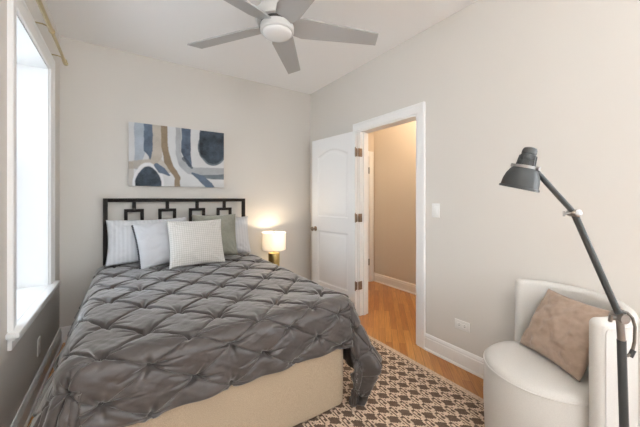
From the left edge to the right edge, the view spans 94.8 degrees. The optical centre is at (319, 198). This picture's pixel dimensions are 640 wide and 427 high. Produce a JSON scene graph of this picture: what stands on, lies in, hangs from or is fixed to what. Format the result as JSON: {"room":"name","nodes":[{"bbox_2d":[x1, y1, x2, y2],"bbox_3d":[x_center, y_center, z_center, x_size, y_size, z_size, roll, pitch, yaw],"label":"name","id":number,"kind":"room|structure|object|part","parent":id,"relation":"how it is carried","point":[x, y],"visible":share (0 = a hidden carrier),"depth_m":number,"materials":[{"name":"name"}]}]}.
{"room":"bedroom","nodes":[
{"label":"bedroom","id":0,"kind":"room"},
{"bbox_2d":[0,0,59,426],"bbox_3d":[-0.910,-0.085,0.173,0.360,2.750,5.897,0,0,-34],"label":"wall","id":1,"kind":"structure","parent":0,"point":[19,366],"depth_m":1.58,"materials":[{"name":"white paint"}]},
{"bbox_2d":[5,0,60,350],"bbox_3d":[-1.972,-0.173,1.815,0.412,1.856,1.139,0,0,-34],"label":"window","id":2,"kind":"structure","parent":1,"relation":"in","point":[31,283],"depth_m":2.18,"materials":[{"name":"white glass"}]},
{"bbox_2d":[10,328,62,426],"bbox_3d":[-0.722,1.222,0.238,0.026,0.135,5.797,0,0,-34],"label":"baseboard","id":3,"kind":"structure","parent":1,"relation":"attached to","point":[22,418],"depth_m":1.90,"materials":[{"name":"white paint"}]},
{"bbox_2d":[37,336,40,356],"bbox_3d":[-1.900,0.995,1.991,0.008,0.115,0.072,0,0,-34],"label":"wall socket","id":4,"kind":"object","parent":1,"relation":"attached to","point":[39,338],"visible":1,"depth_m":1.97,"materials":[{"name":"white plastic"}]},
{"bbox_2d":[35,0,68,65],"bbox_3d":[-1.575,-1.105,1.594,0.108,0.066,1.832,0,0,-34],"label":"curtain rod","id":5,"kind":"object","parent":1,"relation":"attached to","point":[51,30],"visible":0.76,"depth_m":1.88,"materials":[{"name":"gold metal"}]},
{"bbox_3d":[-1.397,-1.088,1.395,0.025,0.025,1.272,0,0,-34],"label":"rod","id":6,"kind":"part","parent":5,"relation":"part of","materials":[{"name":"gold metal"}]},
{"bbox_3d":[-1.896,-1.088,2.144,0.020,0.020,0.530,0,0,-34],"label":"rod","id":7,"kind":"part","parent":5,"relation":"part of","materials":[{"name":"gold metal"}]},
{"bbox_2d":[60,37,309,326],"bbox_3d":[-1.215,-0.085,3.452,2.767,2.750,0.100,0,0,-34],"label":"wall","id":8,"kind":"structure","parent":0,"point":[265,128],"depth_m":3.11,"materials":[{"name":"white paint"}]},
{"bbox_2d":[60,325,70,342],"bbox_3d":[-1.230,1.222,3.366,2.647,0.135,0.026,0,0,-34],"label":"baseboard","id":9,"kind":"structure","parent":8,"relation":"attached to","point":[65,330],"depth_m":2.65,"materials":[{"name":"white paint"}]},
{"bbox_2d":[129,122,223,187],"bbox_3d":[-1.510,-0.446,3.170,0.926,0.630,0.036,0,0,-34],"label":"painting","id":10,"kind":"object","parent":8,"relation":"attached to","point":[166,156],"visible":1,"depth_m":3.13,"materials":[{"name":"fabric"}]},
{"bbox_2d":[27,281,483,426],"bbox_3d":[0.734,1.330,1.129,4.337,0.080,6.167,0,0,-34],"label":"floor","id":11,"kind":"structure","parent":0,"point":[390,319],"depth_m":2.91,"materials":[{"name":"brown wood"}]},
{"bbox_2d":[103,198,342,426],"bbox_3d":[-0.920,0.642,2.322,1.372,1.295,2.031,0,0,-34],"label":"bed","id":12,"kind":"object","parent":11,"relation":"on","point":[295,395],"visible":0.11,"depth_m":1.60,"materials":[{"name":"beige fabric"}]},
{"bbox_3d":[-1.838,0.282,2.910,0.166,0.503,0.027,0,0,-34],"label":"square frame","id":13,"kind":"part","parent":12,"relation":"part of","materials":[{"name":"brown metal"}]},
{"bbox_3d":[-1.594,0.282,3.072,0.166,0.503,0.027,0,0,-34],"label":"square frame","id":14,"kind":"part","parent":12,"relation":"part of","materials":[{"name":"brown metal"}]},
{"bbox_3d":[-1.473,0.642,3.153,1.372,1.295,0.035,0,0,-34],"label":"headboard","id":15,"kind":"part","parent":12,"relation":"part of","materials":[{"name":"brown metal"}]},
{"bbox_3d":[-1.351,0.282,3.234,0.166,0.503,0.027,0,0,-34],"label":"square frame","id":16,"kind":"part","parent":12,"relation":"part of","materials":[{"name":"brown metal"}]},
{"bbox_2d":[28,252,382,426],"bbox_3d":[-0.860,0.940,2.214,1.703,0.684,2.110,0,0,-34],"label":"comforter","id":17,"kind":"object","parent":12,"relation":"on","point":[141,345],"visible":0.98,"depth_m":1.50,"materials":[{"name":"grey fabric"}]},
{"bbox_2d":[105,218,177,266],"bbox_3d":[-1.673,0.397,2.819,0.621,0.408,0.182,0,0,-34],"label":"pillow","id":18,"kind":"object","parent":17,"relation":"on","point":[122,249],"visible":0.43,"depth_m":2.68,"materials":[{"name":"white fabric"}]},
{"bbox_2d":[131,217,186,268],"bbox_3d":[-1.441,0.401,2.727,0.506,0.454,0.198,0,0,-42],"label":"pillow","id":19,"kind":"object","parent":17,"relation":"on","point":[151,239],"visible":0.71,"depth_m":2.62,"materials":[{"name":"grey fabric"}]},
{"bbox_3d":[-1.608,0.430,2.588,0.033,0.415,0.020,-9,-12,-39],"label":"dark trim","id":20,"kind":"part","parent":19,"relation":"part of","materials":[{"name":"grey fabric"}]},
{"bbox_2d":[166,219,224,268],"bbox_3d":[-1.144,0.404,2.738,0.494,0.409,0.212,0,0,-39],"label":"pillow","id":21,"kind":"object","parent":17,"relation":"on","point":[191,242],"visible":1,"depth_m":2.67,"materials":[{"name":"white fabric"}]},
{"bbox_2d":[192,214,237,254],"bbox_3d":[-1.082,0.375,3.041,0.442,0.429,0.180,0,0,-28],"label":"pillow","id":22,"kind":"object","parent":17,"relation":"on","point":[228,234],"visible":0.41,"depth_m":3.05,"materials":[{"name":"grey fabric"}]},
{"bbox_2d":[235,216,250,252],"bbox_3d":[-1.030,0.405,3.253,0.520,0.408,0.186,0,0,-34],"label":"pillow","id":23,"kind":"object","parent":17,"relation":"on","point":[241,223],"visible":0.3,"depth_m":3.30,"materials":[{"name":"white fabric"}]},
{"bbox_3d":[-1.106,0.282,3.397,0.166,0.503,0.027,0,0,-34],"label":"square frame","id":24,"kind":"part","parent":12,"relation":"part of","materials":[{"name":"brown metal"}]},
{"bbox_2d":[293,334,484,426],"bbox_3d":[0.309,1.286,0.998,2.210,0.009,3.320,0,0,-34],"label":"rug","id":25,"kind":"object","parent":11,"relation":"on","point":[406,393],"visible":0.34,"depth_m":1.85,"materials":[{"name":"fabric"}]},
{"bbox_2d":[483,279,638,426],"bbox_3d":[1.199,0.887,1.513,0.608,0.788,0.608,0,0,-34],"label":"armchair","id":26,"kind":"object","parent":25,"relation":"on","point":[522,387],"visible":0.84,"depth_m":1.35,"materials":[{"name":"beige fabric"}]},
{"bbox_3d":[1.153,1.056,1.522,0.540,0.449,0.540,0,0,-34],"label":"seat","id":27,"kind":"part","parent":26,"relation":"part of","materials":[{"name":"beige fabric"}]},
{"bbox_2d":[520,288,609,381],"bbox_3d":[1.249,0.675,1.520,0.222,0.312,0.365,0,0,-4],"label":"cushion","id":28,"kind":"object","parent":26,"relation":"on","point":[558,329],"visible":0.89,"depth_m":1.47,"materials":[{"name":"beige fabric"}]},
{"bbox_2d":[499,147,636,426],"bbox_3d":[0.944,0.547,1.083,0.552,1.467,0.236,0,0,12],"label":"floor lamp","id":29,"kind":"object","parent":25,"relation":"on","point":[524,175],"visible":1,"depth_m":1.04,"materials":[{"name":"grey metal"}]},
{"bbox_3d":[0.724,-0.072,1.073,0.128,0.099,0.125,0,0,-34],"label":"lamp shade","id":30,"kind":"part","parent":29,"relation":"part of","materials":[{"name":"grey metal"}]},
{"bbox_2d":[516,147,536,166],"bbox_3d":[0.741,-0.144,1.057,0.061,0.085,0.064,0,0,-34],"label":"socket","id":31,"kind":"object","parent":29,"relation":"attached to","point":[527,158],"depth_m":1.04,"materials":[{"name":"grey plastic"}]},
{"bbox_3d":[0.830,-0.034,1.050,0.167,0.182,0.018,0,0,0],"label":"arm","id":32,"kind":"part","parent":29,"relation":"part of","materials":[{"name":"grey metal"}]},
{"bbox_3d":[0.987,0.234,1.050,0.182,0.376,0.021,0,0,0],"label":"arm","id":33,"kind":"part","parent":29,"relation":"part of","materials":[{"name":"grey metal"}]},
{"bbox_3d":[-0.546,1.080,3.562,0.300,0.420,0.385,0,0,-34],"label":"nightstand","id":34,"kind":"object","parent":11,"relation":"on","visible":0},
{"bbox_2d":[262,231,285,265],"bbox_3d":[-0.554,0.627,3.548,0.280,0.486,0.280,0,0,-34],"label":"table lamp","id":35,"kind":"object","parent":34,"relation":"on","point":[273,241],"visible":0.91,"depth_m":3.45,"materials":[{"name":"white fabric"}]},
{"bbox_3d":[-0.554,0.506,3.548,0.280,0.204,0.280,0,0,-34],"label":"lamp shade","id":36,"kind":"part","parent":35,"relation":"part of","materials":[{"name":"white fabric"}]},
{"bbox_2d":[45,0,477,93],"bbox_3d":[0.734,-1.510,1.129,4.337,0.100,6.167,0,0,-34],"label":"ceiling","id":37,"kind":"structure","parent":0,"point":[157,29],"depth_m":2.55,"materials":[{"name":"white paint"}]},
{"bbox_2d":[187,0,377,73],"bbox_3d":[-0.257,-1.292,2.003,1.465,0.337,1.409,0,0,-34],"label":"ceiling fan","id":38,"kind":"object","parent":37,"relation":"hanging from","point":[278,21],"visible":1,"depth_m":2.08,"materials":[{"name":"white"}]},
{"bbox_3d":[-0.702,-1.209,2.213,0.661,0.059,0.162,0,0,22],"label":"blade","id":39,"kind":"part","parent":38,"relation":"part of","materials":[{"name":"silver metal"}]},
{"bbox_3d":[-0.578,-1.209,1.716,0.162,0.059,0.661,0,0,40],"label":"blade","id":40,"kind":"part","parent":38,"relation":"part of","materials":[{"name":"silver metal"}]},
{"bbox_3d":[-0.298,-1.143,2.050,0.204,0.039,0.204,0,0,-34],"label":"lamp shade","id":41,"kind":"part","parent":38,"relation":"part of","materials":[{"name":"white glass"}]},
{"bbox_3d":[-0.269,-1.209,2.485,0.162,0.059,0.661,0,0,4],"label":"blade","id":42,"kind":"part","parent":38,"relation":"part of","materials":[{"name":"silver metal"}]},
{"bbox_3d":[-0.067,-1.209,1.682,0.162,0.059,0.661,0,0,-32],"label":"blade","id":43,"kind":"part","parent":38,"relation":"part of","materials":[{"name":"silver metal"}]},
{"bbox_3d":[0.124,-1.209,2.156,0.661,0.059,0.162,0,0,-14],"label":"blade","id":44,"kind":"part","parent":38,"relation":"part of","materials":[{"name":"silver metal"}]},
{"bbox_2d":[368,132,373,151],"bbox_3d":[0.407,-0.085,4.414,1.000,2.750,0.097,0,0,-34],"label":"wall","id":45,"kind":"structure","parent":0,"point":[370,135],"depth_m":4.62,"materials":[{"name":"beige paint"}]},
{"bbox_2d":[368,157,369,280],"bbox_3d":[0.480,0.315,4.385,0.689,1.930,0.027,0,0,-34],"label":"door","id":46,"kind":"structure","parent":45,"relation":"in","point":[368,157],"depth_m":4.57,"materials":[{"name":"white paint"}]},
{"bbox_2d":[368,151,373,281],"bbox_3d":[0.492,0.275,4.396,0.822,2.030,0.026,0,0,-34],"label":"trim","id":47,"kind":"structure","parent":45,"relation":"attached to","point":[370,154],"depth_m":4.60,"materials":[{"name":"white paint"}]},
{"bbox_2d":[374,121,415,284],"bbox_3d":[1.530,-0.085,3.720,0.100,2.750,2.697,0,0,-34],"label":"wall","id":48,"kind":"structure","parent":0,"point":[394,147],"depth_m":4.29,"materials":[{"name":"beige paint"}]},
{"bbox_2d":[374,273,415,294],"bbox_3d":[1.532,1.225,3.603,0.026,0.130,2.500,0,0,-34],"label":"baseboard","id":49,"kind":"structure","parent":48,"relation":"attached to","point":[392,282],"depth_m":4.25,"materials":[{"name":"white paint"}]},
{"bbox_2d":[310,0,639,426],"bbox_3d":[1.520,-0.085,1.731,0.120,2.750,5.797,0,0,-34],"label":"wall","id":50,"kind":"structure","parent":0,"point":[496,79],"depth_m":1.98,"materials":[{"name":"white paint"}]},
{"bbox_2d":[311,131,356,311],"bbox_3d":[0.146,0.267,3.509,0.134,2.022,0.777,0,0,-39],"label":"door","id":51,"kind":"structure","parent":50,"relation":"in","point":[334,158],"depth_m":3.47,"materials":[{"name":"white paint"}]},
{"bbox_2d":[358,148,361,156],"bbox_3d":[0.443,-0.511,3.244,0.056,0.092,0.002,0,0,-34],"label":"hinge plate","id":52,"kind":"object","parent":50,"relation":"attached to","point":[359,149],"visible":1,"depth_m":3.24,"materials":[{"name":"brown metal"}]},
{"bbox_2d":[358,281,361,289],"bbox_3d":[0.443,0.954,3.244,0.056,0.092,0.002,0,0,-34],"label":"hinge plate","id":53,"kind":"object","parent":50,"relation":"attached to","point":[359,282],"visible":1,"depth_m":3.24,"materials":[{"name":"brown metal"}]},
{"bbox_2d":[358,214,361,221],"bbox_3d":[0.443,0.209,3.244,0.056,0.092,0.002,0,0,-34],"label":"hinge plate","id":54,"kind":"object","parent":50,"relation":"attached to","point":[359,215],"visible":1,"depth_m":3.24,"materials":[{"name":"brown metal"}]},
{"bbox_2d":[353,101,425,348],"bbox_3d":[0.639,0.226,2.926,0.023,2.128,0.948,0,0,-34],"label":"trim","id":55,"kind":"structure","parent":50,"relation":"attached to","point":[419,109],"depth_m":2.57,"materials":[{"name":"white paint"}]},
{"bbox_2d":[432,203,439,217],"bbox_3d":[0.963,0.096,2.452,0.009,0.115,0.072,0,0,-34],"label":"light switch","id":56,"kind":"object","parent":50,"relation":"attached to","point":[435,207],"visible":1,"depth_m":2.45,"materials":[{"name":"white plastic"}]},
{"bbox_2d":[424,333,483,378],"bbox_3d":[1.983,1.222,0.905,0.026,0.135,3.908,0,0,-34],"label":"baseboard","id":57,"kind":"structure","parent":50,"relation":"attached to","point":[474,364],"depth_m":2.29,"materials":[{"name":"white paint"}]},
{"bbox_2d":[455,318,469,332],"bbox_3d":[1.091,0.972,2.261,0.008,0.072,0.118,0,0,-34],"label":"wall socket","id":58,"kind":"object","parent":50,"relation":"attached to","point":[459,324],"visible":1,"depth_m":2.26,"materials":[{"name":"white plastic"}]}
]}

